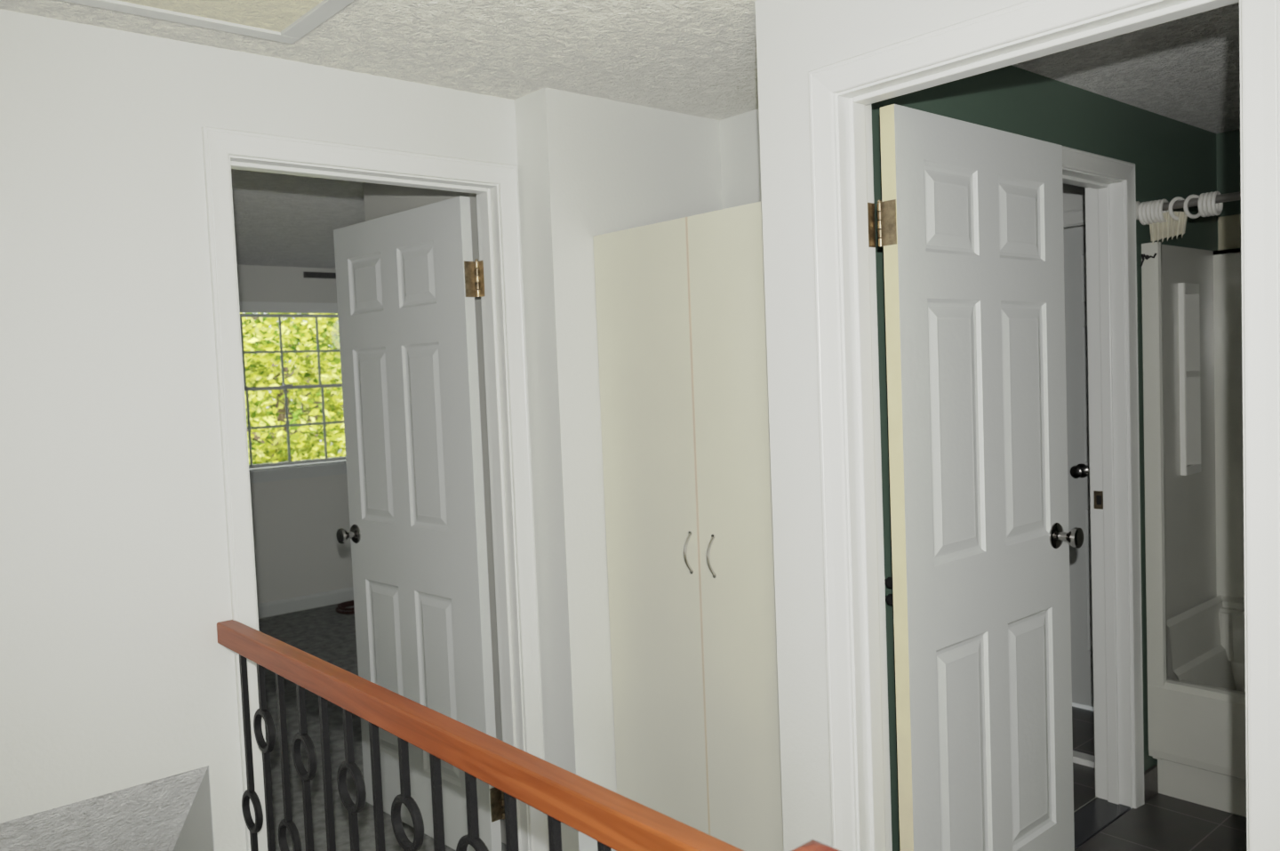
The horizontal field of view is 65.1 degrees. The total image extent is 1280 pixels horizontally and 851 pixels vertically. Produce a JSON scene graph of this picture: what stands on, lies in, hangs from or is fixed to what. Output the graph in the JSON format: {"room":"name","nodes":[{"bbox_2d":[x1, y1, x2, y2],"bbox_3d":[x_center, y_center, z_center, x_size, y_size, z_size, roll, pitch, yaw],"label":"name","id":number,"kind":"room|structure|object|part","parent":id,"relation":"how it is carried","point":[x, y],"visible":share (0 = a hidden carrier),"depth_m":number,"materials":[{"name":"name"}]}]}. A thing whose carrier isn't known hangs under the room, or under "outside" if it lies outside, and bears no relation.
{"room":"upstairs landing","nodes":[
{"label":"upstairs landing","id":0,"kind":"room"},
{"bbox_2d":[0,765,207,850],"bbox_3d":[-2.217,2.101,3.159,0.924,2.634,2.779,-5,4,-41],"label":"ceiling","id":1,"kind":"structure","parent":0,"point":[152,815],"depth_m":2.31,"materials":[{"name":"paint"}]},
{"bbox_2d":[172,765,214,850],"bbox_3d":[-2.271,2.390,3.116,1.250,3.280,2.779,-5,4,-41],"label":"wall","id":2,"kind":"structure","parent":0,"point":[196,833],"depth_m":2.42,"materials":[{"name":"grey paint"}]},
{"bbox_2d":[0,8,549,850],"bbox_3d":[-1.098,1.575,2.353,2.123,4.892,0.112,-5,4,-41],"label":"wall","id":3,"kind":"structure","parent":0,"point":[116,675],"depth_m":2.21,"materials":[{"name":"white paint"}]},
{"bbox_2d":[200,126,548,850],"bbox_3d":[-0.681,0.332,2.695,0.865,2.102,0.143,-5,4,-41],"label":"door frame","id":4,"kind":"structure","parent":3,"relation":"attached to","point":[497,280],"depth_m":2.85,"materials":[{"name":"white wood"}]},
{"bbox_2d":[236,264,352,603],"bbox_3d":[-2.570,0.238,6.532,5.750,2.542,0.120,-5,4,-41],"label":"wall","id":5,"kind":"structure","parent":0,"point":[298,551],"depth_m":6.70,"materials":[{"name":"white paint"}]},
{"bbox_2d":[239,301,346,483],"bbox_3d":[-2.356,-0.229,6.680,1.240,1.170,0.145,-5,4,-41],"label":"window","id":6,"kind":"structure","parent":5,"relation":"in","point":[284,470],"depth_m":6.69,"materials":[{"name":"plastic"}]},
{"bbox_3d":[-2.325,-0.228,6.645,1.220,1.170,0.018,-5,4,-41],"label":"casing","id":7,"kind":"part","parent":6,"relation":"part of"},
{"bbox_3d":[-2.397,-0.492,6.702,1.056,0.503,0.028,-5,4,-41],"label":"sash","id":8,"kind":"part","parent":6,"relation":"part of","materials":[{"name":"glass"}]},
{"bbox_3d":[-2.357,0.001,6.705,1.056,0.529,0.028,-5,4,-41],"label":"sash","id":9,"kind":"part","parent":6,"relation":"part of","materials":[{"name":"glass"}]},
{"bbox_3d":[-2.370,-0.254,6.694,1.120,1.080,0.105,-5,4,-41],"label":"frame","id":10,"kind":"part","parent":6,"relation":"part of","materials":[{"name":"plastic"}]},
{"bbox_3d":[-2.304,0.317,6.675,1.240,0.076,0.055,-5,4,-41],"label":"sill","id":11,"kind":"part","parent":6,"relation":"part of","materials":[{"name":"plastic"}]},
{"bbox_2d":[257,586,353,618],"bbox_3d":[-2.486,1.210,6.532,5.550,0.095,0.014,-5,4,-41],"label":"baseboard","id":12,"kind":"structure","parent":5,"relation":"attached to","point":[300,603],"depth_m":6.73,"materials":[{"name":"wood"}]},
{"bbox_2d":[303,271,335,278],"bbox_3d":[-2.104,-1.020,6.826,0.380,0.040,0.014,-5,4,-41],"label":"air vent","id":13,"kind":"object","parent":5,"relation":"in","point":[311,275],"visible":0.59,"depth_m":6.77,"materials":[{"name":"grey metal"}]},
{"bbox_2d":[514,87,722,850],"bbox_3d":[-0.013,0.185,3.174,0.767,2.292,0.263,-5,4,-41],"label":"wall","id":14,"kind":"structure","parent":0,"point":[588,167],"depth_m":2.88,"materials":[{"name":"white paint"}]},
{"bbox_2d":[0,0,1239,268],"bbox_3d":[0.413,-1.020,2.975,5.750,0.101,9.370,-5,4,-41],"label":"ceiling","id":15,"kind":"structure","parent":0,"point":[698,58],"depth_m":2.57,"materials":[{"name":"paint"}]},
{"bbox_2d":[59,0,354,43],"bbox_3d":[-0.816,-0.850,1.742,0.762,0.012,0.820,-5,4,-41],"label":"ceiling hatch","id":16,"kind":"object","parent":15,"relation":"attached to","point":[287,21],"visible":1,"depth_m":2.11,"materials":[{"name":"beige paint"}]},
{"bbox_3d":[-0.816,-0.853,1.742,0.672,0.004,0.730,-5,4,-41],"label":"hatch panel","id":17,"kind":"part","parent":16,"relation":"part of","materials":[{"name":"beige paint"}]},
{"bbox_2d":[258,603,1131,850],"bbox_3d":[-0.831,1.414,4.648,5.550,0.250,5.035,-5,4,-41],"label":"floor","id":18,"kind":"structure","parent":0,"point":[328,635],"depth_m":4.11,"materials":[{"name":"carpet"}]},
{"bbox_2d":[335,600,354,614],"bbox_3d":[-1.802,1.191,6.703,0.473,0.060,0.328,-5,4,-41],"label":"coiled cord","id":19,"kind":"object","parent":18,"relation":"on","point":[343,605],"visible":0.37,"depth_m":6.54,"materials":[{"name":"black plastic"}]},
{"bbox_2d":[1072,750,1095,767],"bbox_3d":[1.222,1.225,4.168,0.060,0.032,1.450,-5,4,-41],"label":"threshold","id":20,"kind":"object","parent":18,"relation":"on","point":[1079,757],"depth_m":3.68,"materials":[{"name":"white wood"}]},
{"bbox_2d":[1073,796,1097,813],"bbox_3d":[1.281,1.289,3.160,0.700,0.025,0.005,-5,4,-41],"label":"threshold","id":21,"kind":"object","parent":18,"relation":"on","point":[1093,798],"visible":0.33,"depth_m":3.33,"materials":[{"name":"metal"}]},
{"bbox_2d":[1073,797,1130,849],"bbox_3d":[1.319,1.290,3.117,0.700,0.024,0.110,-5,4,-41],"label":"threshold","id":22,"kind":"object","parent":18,"relation":"on","point":[1099,813],"visible":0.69,"depth_m":3.24,"materials":[{"name":"black stone"}]},
{"bbox_2d":[363,0,1027,850],"bbox_3d":[1.285,0.210,1.686,0.764,2.292,6.050,-5,4,-41],"label":"wall","id":23,"kind":"structure","parent":0,"point":[795,38],"depth_m":2.17,"materials":[{"name":"white paint"}]},
{"bbox_2d":[333,196,501,850],"bbox_3d":[-0.739,0.332,3.244,0.161,2.006,0.764,-5,4,-45],"label":"door","id":24,"kind":"structure","parent":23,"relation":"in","point":[407,328],"depth_m":3.17,"materials":[{"name":"white wood"}]},
{"bbox_3d":[-1.006,0.377,3.449,0.063,0.066,0.066,-5,4,-45],"label":"knob","id":25,"kind":"part","parent":24,"relation":"part of","materials":[{"name":"silver metal"}]},
{"bbox_2d":[880,104,1083,850],"bbox_3d":[0.826,0.316,2.366,0.731,2.006,0.161,-5,4,-41],"label":"door","id":26,"kind":"structure","parent":23,"relation":"in","point":[974,294],"depth_m":2.30,"materials":[{"name":"white wood"}]},
{"bbox_3d":[1.073,0.279,2.515,0.066,0.066,0.063,-5,4,-41],"label":"knob","id":27,"kind":"part","parent":26,"relation":"part of","materials":[{"name":"silver metal"}]},
{"bbox_2d":[808,0,1279,850],"bbox_3d":[0.725,0.319,1.845,0.145,2.102,0.859,-5,4,-41],"label":"door frame","id":28,"kind":"structure","parent":23,"relation":"attached to","point":[842,93],"depth_m":1.98,"materials":[{"name":"white wood"}]},
{"bbox_2d":[719,108,761,208],"bbox_3d":[0.579,0.169,3.015,0.083,2.292,0.753,-5,4,-41],"label":"wall","id":29,"kind":"structure","parent":0,"point":[740,139],"depth_m":3.15,"materials":[{"name":"white paint"}]},
{"bbox_2d":[592,200,783,850],"bbox_3d":[0.347,0.390,2.803,0.562,1.892,0.771,-5,4,-41],"label":"wardrobe","id":30,"kind":"object","parent":29,"relation":"attached to","point":[681,302],"visible":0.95,"depth_m":2.64,"materials":[{"name":"beige laminate"}]},
{"bbox_3d":[0.036,0.372,2.786,0.019,1.830,0.385,-5,4,-41],"label":"door","id":31,"kind":"part","parent":30,"relation":"part of","materials":[{"name":"beige laminate"}]},
{"bbox_3d":[0.127,0.337,2.646,0.033,0.114,0.012,-5,4,-41],"label":"bow handle","id":32,"kind":"part","parent":30,"relation":"part of","materials":[{"name":"metal"}]},
{"bbox_3d":[0.183,0.338,2.582,0.033,0.114,0.012,-5,4,-41],"label":"bow handle","id":33,"kind":"part","parent":30,"relation":"part of","materials":[{"name":"metal"}]},
{"bbox_3d":[0.289,0.377,2.495,0.019,1.830,0.382,-5,4,-41],"label":"door","id":34,"kind":"part","parent":30,"relation":"part of","materials":[{"name":"beige laminate"}]},
{"bbox_2d":[884,576,893,605],"bbox_3d":[0.575,0.385,2.348,0.032,0.080,0.043,-5,4,-41],"label":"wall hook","id":35,"kind":"object","parent":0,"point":[889,598],"visible":0.41,"depth_m":2.33,"materials":[{"name":"black metal"}]},
{"bbox_2d":[871,64,1217,850],"bbox_3d":[1.313,0.136,3.070,2.400,2.292,0.082,-5,4,-41],"label":"wall","id":36,"kind":"structure","parent":0,"point":[1172,158],"depth_m":2.98,"materials":[{"name":"green paint"}]},
{"bbox_2d":[1062,145,1144,807],"bbox_3d":[1.276,0.233,3.061,0.824,2.102,0.146,-5,4,-41],"label":"door frame","id":37,"kind":"structure","parent":36,"relation":"attached to","point":[1108,183],"depth_m":3.28,"materials":[{"name":"white wood"}]},
{"bbox_3d":[1.517,0.246,3.318,0.003,0.060,0.030,-5,4,-41],"label":"strike plate","id":38,"kind":"part","parent":37,"relation":"part of","materials":[{"name":"gold metal"}]},
{"bbox_2d":[1144,764,1158,801],"bbox_3d":[1.121,1.256,2.859,1.688,0.095,0.012,-5,4,-41],"label":"baseboard","id":39,"kind":"structure","parent":36,"relation":"attached to","point":[1150,775],"depth_m":3.37,"materials":[{"name":"tile"}]},
{"bbox_2d":[1136,191,1240,219],"bbox_3d":[2.472,-0.682,2.283,0.060,0.060,2.604,-5,4,-41],"label":"shower rod","id":40,"kind":"object","parent":36,"relation":"attached to","point":[1236,196],"visible":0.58,"depth_m":3.12,"materials":[{"name":"grey metal"}]},
{"bbox_2d":[1137,201,1146,224],"bbox_3d":[1.633,-0.686,3.248,0.075,0.075,0.012,-5,4,-41],"label":"curtain ring","id":41,"kind":"object","parent":40,"relation":"hanging from","point":[1140,210],"visible":0.62,"depth_m":3.23,"materials":[{"name":"white plastic"}]},
{"bbox_2d":[1142,200,1149,224],"bbox_3d":[1.641,-0.686,3.238,0.075,0.075,0.012,-5,4,-41],"label":"curtain ring","id":42,"kind":"object","parent":40,"relation":"hanging from","point":[1144,216],"visible":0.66,"depth_m":3.22,"materials":[{"name":"white plastic"}]},
{"bbox_2d":[1145,200,1152,223],"bbox_3d":[1.649,-0.686,3.229,0.075,0.075,0.012,-5,4,-41],"label":"curtain ring","id":43,"kind":"object","parent":40,"relation":"hanging from","point":[1148,209],"visible":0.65,"depth_m":3.21,"materials":[{"name":"white plastic"}]},
{"bbox_2d":[1150,200,1157,223],"bbox_3d":[1.657,-0.686,3.219,0.075,0.075,0.012,-5,4,-41],"label":"curtain ring","id":44,"kind":"object","parent":40,"relation":"hanging from","point":[1152,206],"visible":0.62,"depth_m":3.20,"materials":[{"name":"white plastic"}]},
{"bbox_2d":[1153,199,1166,223],"bbox_3d":[1.665,-0.686,3.210,0.075,0.075,0.012,-5,4,-41],"label":"curtain ring","id":45,"kind":"object","parent":40,"relation":"hanging from","point":[1156,209],"visible":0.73,"depth_m":3.19,"materials":[{"name":"white plastic"}]},
{"bbox_2d":[1158,199,1168,222],"bbox_3d":[1.674,-0.685,3.200,0.075,0.075,0.012,-5,4,-41],"label":"curtain ring","id":46,"kind":"object","parent":40,"relation":"hanging from","point":[1161,203],"visible":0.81,"depth_m":3.18,"materials":[{"name":"white plastic"}]},
{"bbox_2d":[1168,196,1188,220],"bbox_3d":[1.702,-0.685,3.168,0.075,0.075,0.012,-3,3,-17],"label":"curtain ring","id":47,"kind":"object","parent":40,"relation":"hanging from","point":[1171,204],"visible":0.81,"depth_m":3.16,"materials":[{"name":"white plastic"}]},
{"bbox_2d":[1149,211,1187,244],"bbox_3d":[1.683,-0.630,3.195,0.023,0.097,0.119,-5,4,-41],"label":"shower curtain","id":48,"kind":"object","parent":47,"relation":"hanging from","point":[1172,228],"visible":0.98,"depth_m":3.19,"materials":[{"name":"beige fabric"}]},
{"bbox_2d":[1183,194,1202,218],"bbox_3d":[1.731,-0.684,3.134,0.075,0.075,0.012,-3,3,-15],"label":"curtain ring","id":49,"kind":"object","parent":40,"relation":"hanging from","point":[1186,202],"visible":0.73,"depth_m":3.13,"materials":[{"name":"white plastic"}]},
{"bbox_3d":[2.474,-0.682,2.280,0.025,0.025,2.597,-5,4,-41],"label":"rod","id":50,"kind":"part","parent":40,"relation":"part of","materials":[{"name":"grey metal"}]},
{"bbox_2d":[1197,192,1207,216],"bbox_3d":[1.750,-0.684,3.113,0.075,0.075,0.012,-5,4,-41],"label":"curtain ring","id":51,"kind":"object","parent":40,"relation":"hanging from","point":[1200,198],"visible":0.6,"depth_m":3.09,"materials":[{"name":"white plastic"}]},
{"bbox_2d":[1201,192,1211,216],"bbox_3d":[1.758,-0.684,3.103,0.075,0.075,0.012,-5,4,-41],"label":"curtain ring","id":52,"kind":"object","parent":40,"relation":"hanging from","point":[1204,197],"visible":0.68,"depth_m":3.08,"materials":[{"name":"white plastic"}]},
{"bbox_2d":[1206,191,1218,215],"bbox_3d":[1.766,-0.684,3.094,0.075,0.075,0.012,-5,4,-41],"label":"curtain ring","id":53,"kind":"object","parent":40,"relation":"hanging from","point":[1209,196],"visible":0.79,"depth_m":3.07,"materials":[{"name":"white plastic"}]},
{"bbox_2d":[1210,191,1223,215],"bbox_3d":[1.775,-0.684,3.084,0.075,0.075,0.012,-5,4,-41],"label":"curtain ring","id":54,"kind":"object","parent":40,"relation":"hanging from","point":[1215,212],"visible":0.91,"depth_m":3.07,"materials":[{"name":"white plastic"}]},
{"bbox_2d":[1065,225,1093,710],"bbox_3d":[1.652,0.095,4.551,0.065,2.392,1.708,-5,4,-41],"label":"wall","id":55,"kind":"structure","parent":0,"point":[1090,708],"depth_m":4.32,"materials":[{"name":"white paint"}]},
{"bbox_2d":[1062,128,1240,250],"bbox_3d":[2.512,0.068,3.448,0.090,2.292,4.300,-5,4,-41],"label":"wall","id":56,"kind":"structure","parent":0,"point":[1228,145],"depth_m":3.69,"materials":[{"name":"grey paint"}]},
{"bbox_2d":[1063,208,1085,225],"bbox_3d":[1.809,0.156,4.216,0.016,2.092,0.864,-5,4,-41],"label":"door frame","id":57,"kind":"structure","parent":56,"relation":"attached to","point":[1073,217],"depth_m":4.13,"materials":[{"name":"white wood"}]},
{"bbox_2d":[1063,226,1093,706],"bbox_3d":[1.816,0.185,4.223,0.098,2.010,0.730,-5,4,-41],"label":"door","id":58,"kind":"structure","parent":56,"relation":"in","point":[1074,239],"depth_m":4.21,"materials":[{"name":"white wood"}]},
{"bbox_3d":[1.830,0.191,4.182,0.063,0.060,0.060,-5,4,-41],"label":"knob","id":59,"kind":"part","parent":58,"relation":"part of","materials":[{"name":"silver metal"}]},
{"bbox_2d":[1217,214,1241,249],"bbox_3d":[2.643,-0.696,3.148,0.006,0.133,1.515,-5,4,-41],"label":"wall strip","id":60,"kind":"object","parent":56,"relation":"attached to","point":[1228,227],"visible":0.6,"depth_m":3.69,"materials":[{"name":"beige paint"}]},
{"bbox_2d":[1074,792,1247,850],"bbox_3d":[2.183,1.427,2.064,2.394,0.250,2.610,-5,4,-41],"label":"floor","id":61,"kind":"structure","parent":0,"point":[1164,822],"depth_m":3.14,"materials":[{"name":"tile"}]},
{"bbox_2d":[1141,241,1246,816],"bbox_3d":[2.428,0.317,2.977,0.682,1.850,1.513,-5,4,-41],"label":"shower","id":62,"kind":"object","parent":61,"relation":"on","point":[1192,341],"visible":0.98,"depth_m":3.42,"materials":[{"name":"white plastic"}]},
{"bbox_2d":[1139,252,1156,266],"bbox_3d":[1.649,-0.537,3.249,0.026,0.042,0.057,-5,4,-41],"label":"wire hook","id":63,"kind":"object","parent":62,"relation":"attached to","point":[1147,257],"visible":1,"depth_m":3.26,"materials":[{"name":"black metal"}]},
{"bbox_3d":[1.915,0.245,3.512,0.560,1.720,0.026,-5,4,-41],"label":"panel","id":64,"kind":"part","parent":62,"relation":"part of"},
{"bbox_3d":[2.258,1.183,2.841,0.012,0.150,1.509,-5,4,-41],"label":"toe panel","id":65,"kind":"part","parent":62,"relation":"part of","materials":[{"name":"white plastic"}]},
{"bbox_3d":[2.623,0.100,3.143,0.143,1.450,1.513,-5,4,-41],"label":"panel","id":66,"kind":"part","parent":62,"relation":"part of","materials":[{"name":"white plastic"}]},
{"bbox_3d":[0.579,1.587,0.451,2.156,0.270,5.079,-5,4,-41],"label":"floor","id":67,"kind":"structure","parent":0,"visible":0},
{"bbox_2d":[216,619,839,850],"bbox_3d":[-0.367,0.918,1.694,0.100,1.010,1.823,-5,4,-41],"label":"stair railing","id":68,"kind":"object","parent":67,"relation":"on","point":[617,821],"visible":1,"depth_m":1.71,"materials":[{"name":"orange wood"}]},
{"label":"outside","id":69,"kind":"structure","parent":0,"visible":0},
{"bbox_3d":[-21.007,3.423,39.782,100.000,0.100,72.500,-5,4,-41],"label":"lawn","id":70,"kind":"structure","parent":69,"visible":0},
{"bbox_2d":[240,312,345,464],"bbox_3d":[-4.340,1.122,12.306,3.170,6.066,3.038,-3,3,-12],"label":"tree","id":71,"kind":"object","parent":70,"relation":"on","point":[277,446],"visible":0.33,"depth_m":11.64,"materials":[{"name":"green plant"}]},
{"bbox_2d":[242,312,344,463],"bbox_3d":[-5.634,0.292,17.340,3.902,7.302,4.091,-4,3,-29],"label":"tree","id":72,"kind":"object","parent":70,"relation":"on","point":[295,414],"visible":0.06,"depth_m":16.34,"materials":[{"name":"green plant"}]},
{"bbox_2d":[244,312,343,455],"bbox_3d":[-7.995,0.478,22.881,4.893,6.542,5.414,-3,3,-12],"label":"tree","id":73,"kind":"object","parent":70,"relation":"on","point":[293,392],"visible":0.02,"depth_m":21.56,"materials":[{"name":"green plant"}]}
]}

